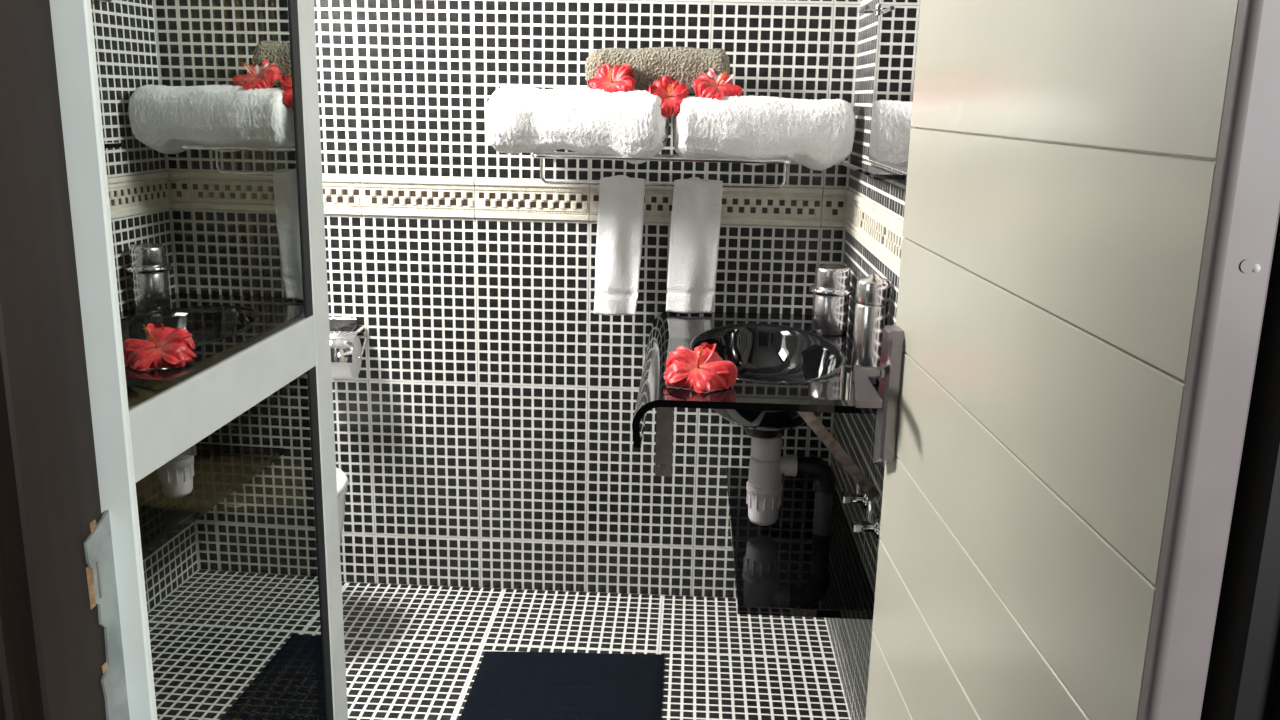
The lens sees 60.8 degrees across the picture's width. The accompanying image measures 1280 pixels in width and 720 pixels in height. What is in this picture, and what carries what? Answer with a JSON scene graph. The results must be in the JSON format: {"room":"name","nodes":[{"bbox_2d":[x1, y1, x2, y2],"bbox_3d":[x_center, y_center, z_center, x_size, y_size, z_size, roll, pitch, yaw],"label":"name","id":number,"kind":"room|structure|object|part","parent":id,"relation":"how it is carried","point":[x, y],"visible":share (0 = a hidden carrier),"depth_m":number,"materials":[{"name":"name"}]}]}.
{"room":"bathroom","nodes":[
{"label":"bathroom","id":0,"kind":"room"},
{"bbox_2d":[314,0,860,597],"bbox_3d":[-0.343,-0.555,2.881,2.005,2.650,0.146,2,14,2],"label":"wall","id":1,"kind":"structure","parent":0,"point":[483,432],"depth_m":2.89,"materials":[{"name":"grey tile"}]},
{"bbox_2d":[329,317,366,377],"bbox_3d":[-0.805,-0.028,2.893,0.137,0.150,0.128,2,14,2],"label":"toilet roll holder","id":2,"kind":"object","parent":1,"relation":"attached to","point":[347,351],"visible":0.64,"depth_m":2.87,"materials":[{"name":"silver metal"}]},
{"bbox_3d":[-0.804,-0.042,2.920,0.137,0.058,0.067,2,14,2],"label":"arm","id":3,"kind":"part","parent":2,"relation":"part of","materials":[{"name":"silver metal"}]},
{"bbox_2d":[531,151,791,187],"bbox_3d":[0.054,-0.469,2.688,0.645,0.098,0.238,2,14,2],"label":"towel rack","id":4,"kind":"object","parent":1,"relation":"attached to","point":[550,155],"visible":0.68,"depth_m":2.58,"materials":[{"name":"silver metal"}]},
{"bbox_2d":[485,84,669,163],"bbox_3d":[-0.150,-0.567,2.625,0.448,0.181,0.178,3,14,8],"label":"rolled towel","id":5,"kind":"object","parent":4,"relation":"on","point":[518,118],"visible":0.94,"depth_m":2.56,"materials":[{"name":"white fabric"}]},
{"bbox_2d":[587,63,636,92],"bbox_3d":[-0.066,-0.652,2.593,0.112,0.103,0.096,5,14,16],"label":"flower","id":6,"kind":"object","parent":5,"relation":"on","point":[618,78],"visible":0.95,"depth_m":2.58,"materials":[{"name":"red plant"}]},
{"bbox_2d":[646,75,688,118],"bbox_3d":[0.064,-0.618,2.562,0.104,0.100,0.072,1,14,-2],"label":"flower","id":7,"kind":"object","parent":5,"relation":"on","point":[671,93],"visible":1,"depth_m":2.56,"materials":[{"name":"red plant"}]},
{"bbox_2d":[594,175,645,315],"bbox_3d":[-0.053,-0.293,2.804,0.127,0.360,0.044,2,14,2],"label":"hand towel","id":8,"kind":"object","parent":4,"relation":"hanging from","point":[619,239],"visible":1,"depth_m":2.79,"materials":[{"name":"white fabric"}]},
{"bbox_3d":[0.054,-0.499,2.679,0.618,0.009,0.236,2,14,2],"label":"rail","id":9,"kind":"part","parent":4,"relation":"part of","materials":[{"name":"silver metal"}]},
{"bbox_2d":[666,177,722,312],"bbox_3d":[0.138,-0.293,2.794,0.135,0.347,0.045,2,14,2],"label":"hand towel","id":10,"kind":"object","parent":4,"relation":"hanging from","point":[697,202],"visible":1,"depth_m":2.78,"materials":[{"name":"white fabric"}]},
{"bbox_2d":[672,95,854,170],"bbox_3d":[0.294,-0.544,2.614,0.433,0.174,0.160,0,14,-6],"label":"rolled towel","id":11,"kind":"object","parent":4,"relation":"on","point":[819,135],"visible":0.95,"depth_m":2.55,"materials":[{"name":"white fabric"}]},
{"bbox_2d":[585,47,729,93],"bbox_3d":[0.043,-0.706,2.656,0.356,0.112,0.121,2,14,2],"label":"rolled towel","id":12,"kind":"object","parent":11,"relation":"on","point":[685,65],"visible":0.52,"depth_m":2.61,"materials":[{"name":"beige fabric"}]},
{"bbox_2d":[692,68,741,99],"bbox_3d":[0.180,-0.639,2.583,0.120,0.100,0.098,8,15,27],"label":"flower","id":13,"kind":"object","parent":11,"relation":"on","point":[711,85],"visible":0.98,"depth_m":2.56,"materials":[{"name":"red plant"}]},
{"bbox_2d":[342,582,850,719],"bbox_3d":[-0.423,0.949,2.115,2.005,0.121,2.340,2,14,2],"label":"floor","id":14,"kind":"structure","parent":0,"point":[413,652],"depth_m":2.79,"materials":[{"name":"grey tile"}]},
{"bbox_2d":[459,651,663,719],"bbox_3d":[-0.183,0.823,2.373,0.449,0.012,0.785,2,14,2],"label":"bath mat","id":15,"kind":"object","parent":14,"relation":"on","point":[507,685],"visible":1,"depth_m":2.57,"materials":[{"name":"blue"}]},
{"bbox_2d":[826,0,906,719],"bbox_3d":[0.558,-0.305,1.919,0.146,2.650,2.040,2,14,2],"label":"wall","id":16,"kind":"structure","parent":0,"point":[874,214],"depth_m":2.48,"materials":[{"name":"grey tile"}]},
{"bbox_2d":[632,311,878,499],"bbox_3d":[0.255,0.095,2.478,0.500,0.246,0.879,2,14,2],"label":"sink","id":17,"kind":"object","parent":16,"relation":"attached to","point":[789,374],"depth_m":2.30,"materials":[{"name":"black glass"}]},
{"bbox_3d":[0.048,0.149,2.135,0.033,0.166,0.009,2,14,2],"label":"support plate","id":18,"kind":"part","parent":17,"relation":"part of","materials":[{"name":"metal"}]},
{"bbox_2d":[663,343,737,392],"bbox_3d":[0.114,0.005,2.134,0.136,0.087,0.123,-8,16,-33],"label":"flower","id":19,"kind":"object","parent":17,"relation":"on","point":[701,370],"visible":1,"depth_m":2.12,"materials":[{"name":"red plant"}]},
{"bbox_2d":[689,323,844,437],"bbox_3d":[0.280,0.072,2.472,0.343,0.198,0.593,2,14,2],"label":"basin","id":20,"kind":"object","parent":17,"relation":"in","point":[763,354],"depth_m":2.64,"materials":[{"name":"black glass"}]},
{"bbox_2d":[746,433,835,535],"bbox_3d":[0.348,0.286,2.514,0.206,0.234,0.084,2,14,2],"label":"trap","id":21,"kind":"object","parent":20,"relation":"attached to","point":[764,486],"visible":0.97,"depth_m":2.49,"materials":[{"name":"white plastic"}]},
{"bbox_2d":[746,481,782,525],"bbox_3d":[0.287,0.332,2.529,0.084,0.098,0.084,2,14,2],"label":"cup","id":22,"kind":"object","parent":21,"relation":"on","point":[763,500],"depth_m":2.50,"materials":[{"name":"white plastic"}]},
{"bbox_2d":[809,264,853,335],"bbox_3d":[0.462,-0.146,2.637,0.107,0.162,0.107,2,14,2],"label":"canister","id":23,"kind":"object","parent":17,"relation":"on","point":[831,290],"visible":1,"depth_m":2.60,"materials":[{"name":"silver metal"}]},
{"bbox_3d":[0.463,-0.201,2.624,0.084,0.050,0.084,2,14,2],"label":"lid","id":24,"kind":"part","parent":23,"relation":"part of","materials":[{"name":"silver metal"}]},
{"bbox_2d":[851,274,889,385],"bbox_3d":[0.457,-0.063,2.168,0.065,0.219,0.065,2,14,2],"label":"canister","id":25,"kind":"object","parent":17,"relation":"on","point":[872,291],"visible":0.91,"depth_m":2.14,"materials":[{"name":"silver metal"}]},
{"bbox_3d":[0.459,-0.141,2.149,0.065,0.058,0.065,2,14,2],"label":"lid","id":26,"kind":"part","parent":25,"relation":"part of","materials":[{"name":"silver metal"}]},
{"bbox_2d":[726,467,874,619],"bbox_3d":[0.354,0.403,2.567,0.280,0.018,0.839,2,14,2],"label":"glass shelf","id":27,"kind":"object","parent":16,"relation":"attached to","point":[782,568],"visible":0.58,"depth_m":2.38,"materials":[{"name":"black glass"}]},
{"bbox_2d":[842,484,868,509],"bbox_3d":[0.464,0.284,2.353,0.052,0.077,0.048,2,14,2],"label":"angle valve","id":28,"kind":"object","parent":16,"relation":"attached to","point":[847,497],"visible":0.77,"depth_m":2.35,"materials":[{"name":"silver metal"}]},
{"bbox_3d":[0.447,0.297,2.358,0.018,0.020,0.032,2,14,2],"label":"knob","id":29,"kind":"part","parent":28,"relation":"part of","materials":[{"name":"silver metal"}]},
{"bbox_2d":[856,484,861,494],"bbox_3d":[0.472,0.272,2.355,0.011,0.053,0.021,2,14,2],"label":"outlet","id":30,"kind":"object","parent":28,"relation":"attached to","point":[858,490],"depth_m":2.35,"materials":[{"name":"silver metal"}]},
{"bbox_2d":[852,501,880,538],"bbox_3d":[0.456,0.321,2.198,0.052,0.077,0.048,2,14,2],"label":"angle valve","id":31,"kind":"object","parent":16,"relation":"attached to","point":[858,526],"visible":0.98,"depth_m":2.19,"materials":[{"name":"silver metal"}]},
{"bbox_3d":[0.439,0.335,2.202,0.018,0.020,0.032,2,14,2],"label":"knob","id":32,"kind":"part","parent":31,"relation":"part of","materials":[{"name":"silver metal"}]},
{"bbox_2d":[867,501,873,522],"bbox_3d":[0.464,0.309,2.200,0.011,0.053,0.021,2,14,2],"label":"outlet","id":33,"kind":"object","parent":31,"relation":"attached to","point":[870,517],"depth_m":2.19,"materials":[{"name":"silver metal"}]},
{"bbox_2d":[842,161,904,179],"bbox_3d":[0.478,-0.395,2.262,0.057,0.010,0.460,2,14,2],"label":"glass shelf","id":34,"kind":"object","parent":16,"relation":"attached to","point":[876,172],"visible":1,"depth_m":2.16,"materials":[{"name":"black"}]},
{"bbox_2d":[858,0,919,172],"bbox_3d":[0.487,-0.739,1.981,0.038,0.778,0.955,2,14,2],"label":"wall mirror","id":35,"kind":"object","parent":16,"relation":"attached to","point":[898,20],"visible":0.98,"depth_m":2.16,"materials":[{"name":"white mirror"}]},
{"bbox_3d":[-0.478,-0.071,0.865,5.700,2.454,0.220,2,14,2],"label":"wall","id":36,"kind":"structure","parent":0,"visible":0},
{"bbox_2d":[0,0,129,719],"bbox_3d":[-0.680,0.052,0.960,0.337,2.164,0.149,2,14,2],"label":"trim","id":37,"kind":"structure","parent":36,"relation":"attached to","point":[62,658],"depth_m":0.94,"materials":[{"name":"brown wood"}]},
{"bbox_3d":[-0.518,0.376,1.084,0.003,0.466,0.043,2,14,2],"label":"hinge plate","id":38,"kind":"part","parent":37,"relation":"part of","materials":[{"name":"white metal"}]},
{"bbox_2d":[49,0,347,719],"bbox_3d":[-0.490,0.018,1.330,0.055,2.025,0.605,2,14,4],"label":"door","id":39,"kind":"structure","parent":36,"relation":"in","point":[191,128],"depth_m":1.25,"materials":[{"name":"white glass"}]},
{"bbox_3d":[-0.483,-0.440,1.183,0.004,0.905,0.512,2,14,4],"label":"glass pane","id":40,"kind":"part","parent":39,"relation":"part of","materials":[{"name":"clear glass"}]},
{"bbox_3d":[-0.499,0.033,1.309,0.026,0.074,0.536,2,14,4],"label":"rail","id":41,"kind":"part","parent":39,"relation":"part of","materials":[{"name":"white wood"}]},
{"bbox_3d":[-0.502,0.490,1.406,0.004,0.861,0.512,2,14,4],"label":"glass pane","id":42,"kind":"part","parent":39,"relation":"part of","materials":[{"name":"clear glass"}]},
{"bbox_2d":[839,0,1279,719],"bbox_3d":[0.346,0.077,1.165,0.119,2.028,0.824,1,14,-1],"label":"door","id":43,"kind":"structure","parent":36,"relation":"in","point":[1065,372],"depth_m":0.94,"materials":[{"name":"white paint"}]},
{"bbox_3d":[0.317,0.033,1.493,0.046,0.035,0.124,3,14,8],"label":"lever","id":44,"kind":"part","parent":43,"relation":"part of","materials":[{"name":"grey metal"}]},
{"bbox_3d":[0.352,0.057,1.551,0.020,0.209,0.052,1,14,-1],"label":"handle plate","id":45,"kind":"part","parent":43,"relation":"part of","materials":[{"name":"grey metal"}]},
{"bbox_2d":[1200,214,1279,719],"bbox_3d":[0.548,0.105,0.844,0.238,2.164,0.240,2,14,2],"label":"trim","id":46,"kind":"structure","parent":36,"relation":"attached to","point":[1243,679],"depth_m":0.76,"materials":[{"name":"black wood"}]},
{"bbox_3d":[-1.348,-0.364,2.003,0.166,2.650,2.040,2,14,2],"label":"wall","id":47,"kind":"structure","parent":0,"visible":0},
{"bbox_2d":[336,467,348,544],"bbox_3d":[-0.998,0.475,2.752,0.529,0.372,0.372,2,14,2],"label":"toilet","id":48,"kind":"object","parent":47,"relation":"attached to","point":[342,479],"visible":0.08,"depth_m":2.73,"materials":[{"name":"white ceramic"}]},
{"bbox_3d":[-0.994,0.306,2.711,0.529,0.024,0.372,2,14,2],"label":"lid","id":49,"kind":"part","parent":48,"relation":"part of","materials":[{"name":"white ceramic"}]},
{"bbox_3d":[-1.000,0.488,2.755,0.525,0.345,0.364,2,14,2],"label":"bowl","id":50,"kind":"part","parent":48,"relation":"part of","materials":[{"name":"white ceramic"}]}
]}

